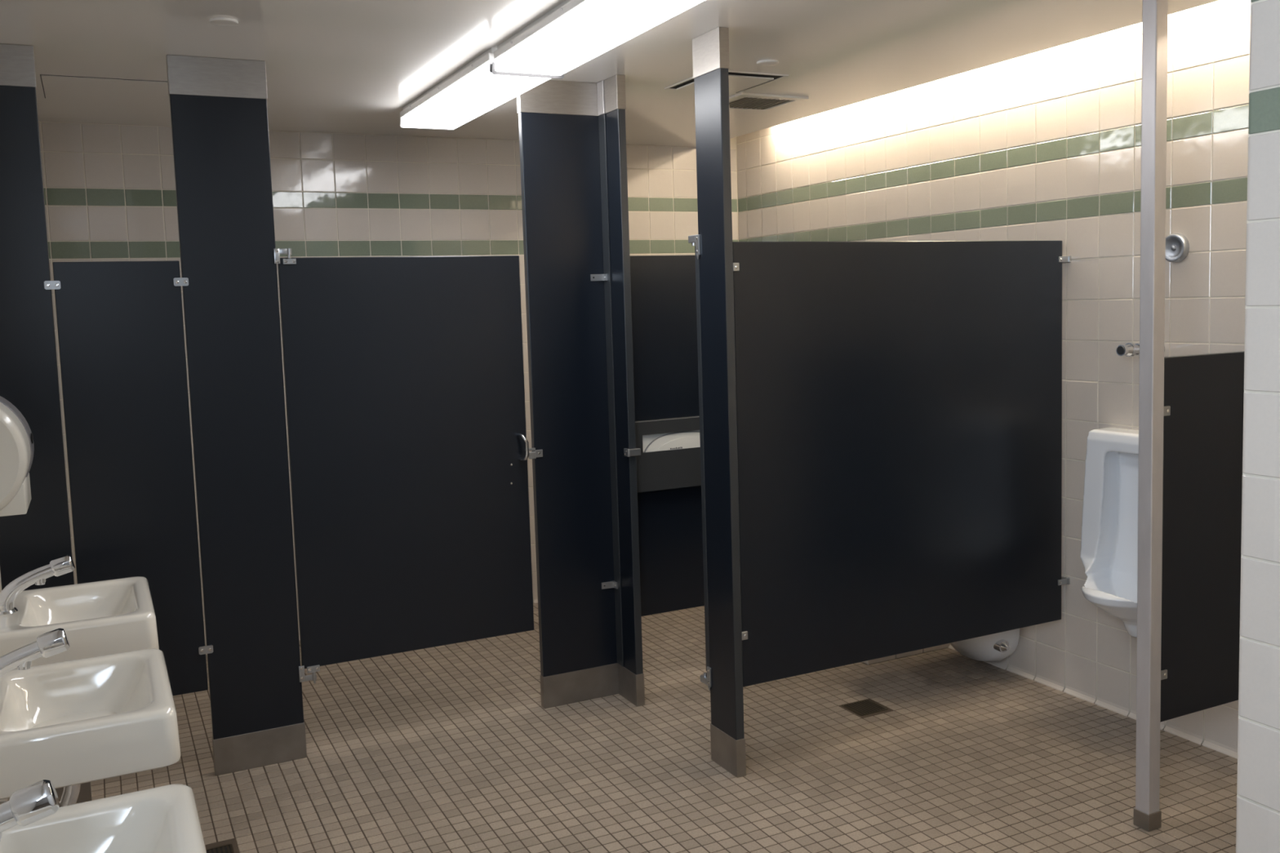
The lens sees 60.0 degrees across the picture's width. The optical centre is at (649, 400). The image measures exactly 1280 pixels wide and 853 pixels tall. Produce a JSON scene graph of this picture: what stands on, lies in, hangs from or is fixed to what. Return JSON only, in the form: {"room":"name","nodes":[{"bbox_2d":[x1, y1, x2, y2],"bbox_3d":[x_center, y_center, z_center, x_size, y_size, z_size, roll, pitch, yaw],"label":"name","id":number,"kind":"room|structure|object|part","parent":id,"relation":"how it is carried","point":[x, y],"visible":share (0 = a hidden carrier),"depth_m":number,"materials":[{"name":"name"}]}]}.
{"room":"public restroom","nodes":[
{"label":"public restroom","id":0,"kind":"room"},
{"bbox_2d":[0,573,8,801],"bbox_3d":[-1.132,0.260,1.392,0.100,2.517,7.663,-4,6,-26],"label":"wall","id":1,"kind":"structure","parent":0,"point":[5,799],"depth_m":4.01,"materials":[{"name":"beige tile"}]},
{"bbox_2d":[0,395,34,516],"bbox_3d":[-1.593,0.119,2.647,0.210,0.296,0.268,-4,6,-26],"label":"wall dispenser","id":2,"kind":"object","parent":1,"relation":"attached to","point":[16,439],"visible":1,"depth_m":2.57,"materials":[{"name":"white plastic"}]},
{"bbox_2d":[0,472,31,516],"bbox_3d":[-1.601,0.230,2.661,0.193,0.073,0.230,-4,6,-26],"label":"outlet","id":3,"kind":"object","parent":2,"relation":"attached to","point":[19,504],"depth_m":2.60,"materials":[{"name":"white plastic"}]},
{"bbox_2d":[0,554,159,668],"bbox_3d":[-1.632,0.636,3.087,0.464,0.414,0.517,-4,6,-26],"label":"sink","id":4,"kind":"object","parent":1,"relation":"attached to","point":[117,615],"visible":0.82,"depth_m":3.01,"materials":[{"name":"white ceramic"}]},
{"bbox_2d":[0,554,75,614],"bbox_3d":[-1.689,0.503,3.043,0.205,0.137,0.060,-4,6,-26],"label":"faucet","id":5,"kind":"object","parent":4,"relation":"on","point":[63,565],"depth_m":3.03,"materials":[{"name":"grey metal"}]},
{"bbox_2d":[0,628,181,807],"bbox_3d":[-1.262,0.690,2.353,0.464,0.414,0.504,-4,6,-26],"label":"sink","id":6,"kind":"object","parent":1,"relation":"attached to","point":[69,724],"visible":0.87,"depth_m":2.29,"materials":[{"name":"white ceramic"}]},
{"bbox_2d":[0,628,70,678],"bbox_3d":[-1.319,0.557,2.309,0.205,0.137,0.060,-4,6,-26],"label":"faucet","id":7,"kind":"object","parent":6,"relation":"on","point":[55,642],"depth_m":2.31,"materials":[{"name":"grey metal"}]},
{"bbox_2d":[0,779,206,852],"bbox_3d":[-0.874,0.747,1.581,0.464,0.414,0.504,-4,6,-26],"label":"sink","id":8,"kind":"object","parent":1,"relation":"attached to","point":[165,819],"visible":1,"depth_m":1.77,"materials":[{"name":"white ceramic"}]},
{"bbox_2d":[0,779,59,841],"bbox_3d":[-0.931,0.614,1.537,0.205,0.137,0.060,-4,6,-26],"label":"faucet","id":9,"kind":"object","parent":8,"relation":"on","point":[36,802],"depth_m":1.55,"materials":[{"name":"grey metal"}]},
{"bbox_2d":[38,121,738,655],"bbox_3d":[-1.152,-0.266,5.699,3.965,2.801,0.134,-4,6,-26],"label":"wall","id":10,"kind":"structure","parent":0,"point":[110,194],"depth_m":5.43,"materials":[{"name":"tile"}]},
{"bbox_2d":[0,0,1219,147],"bbox_3d":[0.547,-1.275,2.246,3.865,0.384,7.680,-4,6,-26],"label":"ceiling","id":11,"kind":"structure","parent":0,"point":[332,66],"depth_m":3.70,"materials":[{"name":"white paint"}]},
{"bbox_2d":[40,74,169,104],"bbox_3d":[-2.037,-1.176,4.208,0.468,0.003,0.468,-4,6,-26],"label":"access panel","id":12,"kind":"object","parent":11,"relation":"attached to","point":[54,86],"visible":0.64,"depth_m":4.18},
{"bbox_2d":[208,17,238,26],"bbox_3d":[-1.251,-1.112,3.260,0.082,0.009,0.082,-4,6,-26],"label":"cap","id":13,"kind":"object","parent":11,"relation":"attached to","point":[219,21],"visible":1,"depth_m":3.24,"materials":[{"name":"white paint"}]},
{"bbox_2d":[400,47,550,129],"bbox_3d":[-0.695,-1.183,4.276,0.244,0.084,1.198,-4,6,-26],"label":"fluorescent light","id":14,"kind":"object","parent":11,"relation":"attached to","point":[473,91],"visible":0.82,"depth_m":4.17,"materials":[{"name":"white plastic"}]},
{"bbox_2d":[491,0,705,79],"bbox_3d":[-0.140,-1.100,3.205,0.258,0.092,1.200,-4,6,-26],"label":"fluorescent light","id":15,"kind":"object","parent":11,"relation":"attached to","point":[574,33],"visible":1,"depth_m":3.25,"materials":[{"name":"white plastic"}]},
{"bbox_2d":[664,70,788,93],"bbox_3d":[0.303,-1.261,4.404,0.345,0.011,0.385,-4,6,-26],"label":"access panel","id":16,"kind":"object","parent":11,"relation":"in","point":[740,82],"visible":0.7,"depth_m":4.37,"materials":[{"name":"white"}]},
{"bbox_3d":[0.299,-1.258,4.406,0.270,0.006,0.308,-4,6,-26],"label":"plate","id":17,"kind":"part","parent":16,"relation":"part of","materials":[{"name":"white paint"}]},
{"bbox_2d":[756,59,778,66],"bbox_3d":[0.433,-1.235,4.056,0.082,0.009,0.082,-4,6,-26],"label":"cap","id":18,"kind":"object","parent":11,"relation":"attached to","point":[764,62],"visible":1,"depth_m":4.04,"materials":[{"name":"white paint"}]},
{"bbox_2d":[728,92,808,111],"bbox_3d":[0.463,-1.306,4.857,0.340,0.011,0.335,-4,6,-26],"label":"ceiling vent","id":19,"kind":"object","parent":11,"relation":"in","point":[746,101],"visible":0.83,"depth_m":4.82,"materials":[{"name":"white metal"}]},
{"bbox_2d":[7,603,1237,852],"bbox_3d":[0.603,1.439,2.407,3.945,0.120,7.760,-4,6,-26],"label":"floor","id":20,"kind":"structure","parent":0,"point":[455,748],"depth_m":3.83,"materials":[{"name":"tile"}]},
{"bbox_2d":[0,43,92,804],"bbox_3d":[-2.001,0.117,3.563,0.210,2.466,0.036,-4,6,-26],"label":"pilaster","id":21,"kind":"object","parent":20,"relation":"on","point":[29,541],"visible":0.48,"depth_m":3.53,"materials":[{"name":"grey"}]},
{"bbox_3d":[-2.001,0.117,3.563,0.206,2.446,0.032,-4,6,-26],"label":"panel","id":22,"kind":"part","parent":21,"relation":"part of","materials":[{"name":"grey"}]},
{"bbox_2d":[44,260,213,696],"bbox_3d":[-1.727,0.281,3.708,0.428,1.482,0.038,-4,6,-26],"label":"partition panel","id":23,"kind":"object","parent":21,"relation":"attached to","point":[121,335],"visible":0.78,"depth_m":3.69,"materials":[{"name":"grey plastic"}]},
{"bbox_2d":[206,843,234,852],"bbox_3d":[-1.300,1.359,3.291,0.127,0.002,0.125,-4,6,-26],"label":"floor drain","id":24,"kind":"object","parent":20,"relation":"on","point":[228,848],"visible":0.79,"depth_m":3.34,"materials":[{"name":"black metal"}]},
{"bbox_2d":[165,54,306,776],"bbox_3d":[-1.423,0.074,3.851,0.311,2.466,0.036,-4,6,-26],"label":"pilaster","id":25,"kind":"object","parent":20,"relation":"on","point":[219,111],"visible":1,"depth_m":3.83,"materials":[{"name":"grey"}]},
{"bbox_2d":[273,248,535,684],"bbox_3d":[-0.858,0.219,4.116,0.935,1.560,0.080,-4,6,-26],"label":"door","id":26,"kind":"structure","parent":25,"relation":"attached to","point":[408,446],"depth_m":4.11,"materials":[{"name":"grey plastic"}]},
{"bbox_3d":[-1.257,-0.486,3.874,0.044,0.019,0.008,-4,6,-26],"label":"hinge plate","id":27,"kind":"part","parent":26,"relation":"part of","materials":[{"name":"silver metal"}]},
{"bbox_3d":[-1.212,0.970,4.004,0.044,0.022,0.008,-4,6,-26],"label":"hinge plate","id":28,"kind":"part","parent":26,"relation":"part of","materials":[{"name":"silver metal"}]},
{"bbox_3d":[-0.489,0.182,4.284,0.059,0.109,0.023,3,7,42],"label":"handle","id":29,"kind":"part","parent":26,"relation":"part of","materials":[{"name":"silver metal"}]},
{"bbox_2d":[516,80,618,708],"bbox_3d":[-0.318,-0.007,4.383,0.354,2.466,0.068,-4,6,-26],"label":"pilaster","id":30,"kind":"object","parent":20,"relation":"on","point":[565,277],"visible":0.88,"depth_m":4.38,"materials":[{"name":"grey"}]},
{"bbox_3d":[-0.431,0.208,4.339,0.030,0.029,0.006,-4,6,-26],"label":"latch plate","id":31,"kind":"part","parent":30,"relation":"part of","materials":[{"name":"silver metal"}]},
{"bbox_2d":[596,74,644,706],"bbox_3d":[-0.113,-0.015,4.399,0.056,2.466,0.222,-4,6,-26],"label":"pilaster","id":32,"kind":"object","parent":20,"relation":"on","point":[611,100],"visible":1,"depth_m":4.36,"materials":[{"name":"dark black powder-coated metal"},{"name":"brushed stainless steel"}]},
{"bbox_2d":[692,26,746,777],"bbox_3d":[0.235,0.036,3.707,0.036,2.466,0.176,-4,6,-26],"label":"pilaster","id":33,"kind":"object","parent":20,"relation":"on","point":[710,50],"visible":1,"depth_m":3.68,"materials":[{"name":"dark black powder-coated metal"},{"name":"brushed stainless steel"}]},
{"bbox_2d":[688,234,711,690],"bbox_3d":[0.437,0.205,3.942,0.598,1.572,0.073,-4,6,-26],"label":"door","id":34,"kind":"structure","parent":33,"relation":"attached to","point":[706,678],"depth_m":3.84,"materials":[{"name":"grey"}]},
{"bbox_2d":[841,699,887,715],"bbox_3d":[0.842,1.200,4.333,0.128,0.002,0.125,-4,6,-26],"label":"floor drain","id":35,"kind":"object","parent":20,"relation":"on","point":[865,707],"visible":1,"depth_m":4.33,"materials":[{"name":"black metal"}]},
{"bbox_2d":[1133,0,1168,831],"bbox_3d":[1.450,0.044,3.202,0.055,2.466,0.055,-4,6,-26],"label":"post","id":36,"kind":"object","parent":20,"relation":"on","point":[1147,815],"visible":1,"depth_m":3.18,"materials":[{"name":"metal"}]},
{"bbox_2d":[736,0,1250,759],"bbox_3d":[1.528,-0.252,4.624,0.134,2.801,4.220,-4,6,-26],"label":"wall","id":37,"kind":"structure","parent":0,"point":[1045,144],"depth_m":4.28,"materials":[{"name":"tile"}]},
{"bbox_2d":[630,255,704,616],"bbox_3d":[0.548,0.111,4.841,1.501,1.487,0.036,-4,6,-26],"label":"partition panel","id":38,"kind":"object","parent":37,"relation":"attached to","point":[664,290],"visible":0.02,"depth_m":4.59,"materials":[{"name":"grey"}]},
{"bbox_2d":[635,415,701,493],"bbox_3d":[0.108,0.216,4.589,0.400,0.289,0.051,-4,6,-26],"label":"dispenser","id":39,"kind":"object","parent":38,"relation":"attached to","point":[678,468],"visible":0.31,"depth_m":4.55,"materials":[{"name":"grey metal"}]},
{"bbox_2d":[642,430,700,452],"bbox_3d":[0.144,0.222,4.596,0.450,0.253,0.018,-4,6,-26],"label":"pack","id":40,"kind":"object","parent":39,"relation":"in","point":[685,439],"visible":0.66,"depth_m":4.56,"materials":[{"name":"white paper"}]},
{"bbox_2d":[732,240,1071,687],"bbox_3d":[0.960,0.174,4.011,1.512,1.489,0.047,-4,6,-26],"label":"partition panel","id":41,"kind":"object","parent":37,"relation":"attached to","point":[899,403],"visible":0.98,"depth_m":3.96,"materials":[{"name":"grey plastic"}]},
{"bbox_2d":[862,643,949,664],"bbox_3d":[1.146,1.105,4.955,0.463,0.060,0.060,-4,6,-26],"label":"trim","id":42,"kind":"structure","parent":37,"relation":"attached to","point":[944,646],"depth_m":4.92,"materials":[{"name":"grey metal"}]},
{"bbox_2d":[949,628,1019,662],"bbox_3d":[1.198,0.788,4.623,0.624,0.692,0.402,-4,6,-26],"label":"toilet","id":43,"kind":"object","parent":37,"relation":"attached to","point":[994,647],"visible":0.16,"depth_m":4.62,"materials":[{"name":"white ceramic"}]},
{"bbox_2d":[1080,426,1138,637],"bbox_3d":[1.693,0.491,3.934,0.311,0.740,0.474,-4,6,-26],"label":"urinal","id":44,"kind":"object","parent":37,"relation":"attached to","point":[1108,555],"visible":0.56,"depth_m":4.08,"materials":[{"name":"white ceramic"}]},
{"bbox_2d":[1115,342,1164,358],"bbox_3d":[1.730,-0.046,3.913,0.192,0.329,0.056,-4,6,-26],"label":"valve","id":45,"kind":"object","parent":37,"relation":"attached to","point":[1129,349],"visible":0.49,"depth_m":3.86,"materials":[{"name":"silver metal"}]},
{"bbox_2d":[1164,233,1189,262],"bbox_3d":[1.823,-0.529,3.846,0.022,0.100,0.100,-4,6,-26],"label":"button","id":46,"kind":"object","parent":37,"relation":"attached to","point":[1177,246],"visible":0.87,"depth_m":3.83,"materials":[{"name":"grey metal"}]},
{"bbox_2d":[1160,351,1244,722],"bbox_3d":[1.774,0.394,3.385,0.644,1.084,0.035,-4,6,-26],"label":"screen","id":47,"kind":"object","parent":37,"relation":"attached to","point":[1204,393],"visible":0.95,"depth_m":3.31,"materials":[{"name":"grey plastic"}]},
{"bbox_2d":[1235,0,1279,852],"bbox_3d":[2.560,0.046,0.922,1.623,2.801,3.341,-4,6,-26],"label":"wall","id":48,"kind":"structure","parent":0,"point":[1258,780],"depth_m":2.03,"materials":[{"name":"tile"}]}
]}

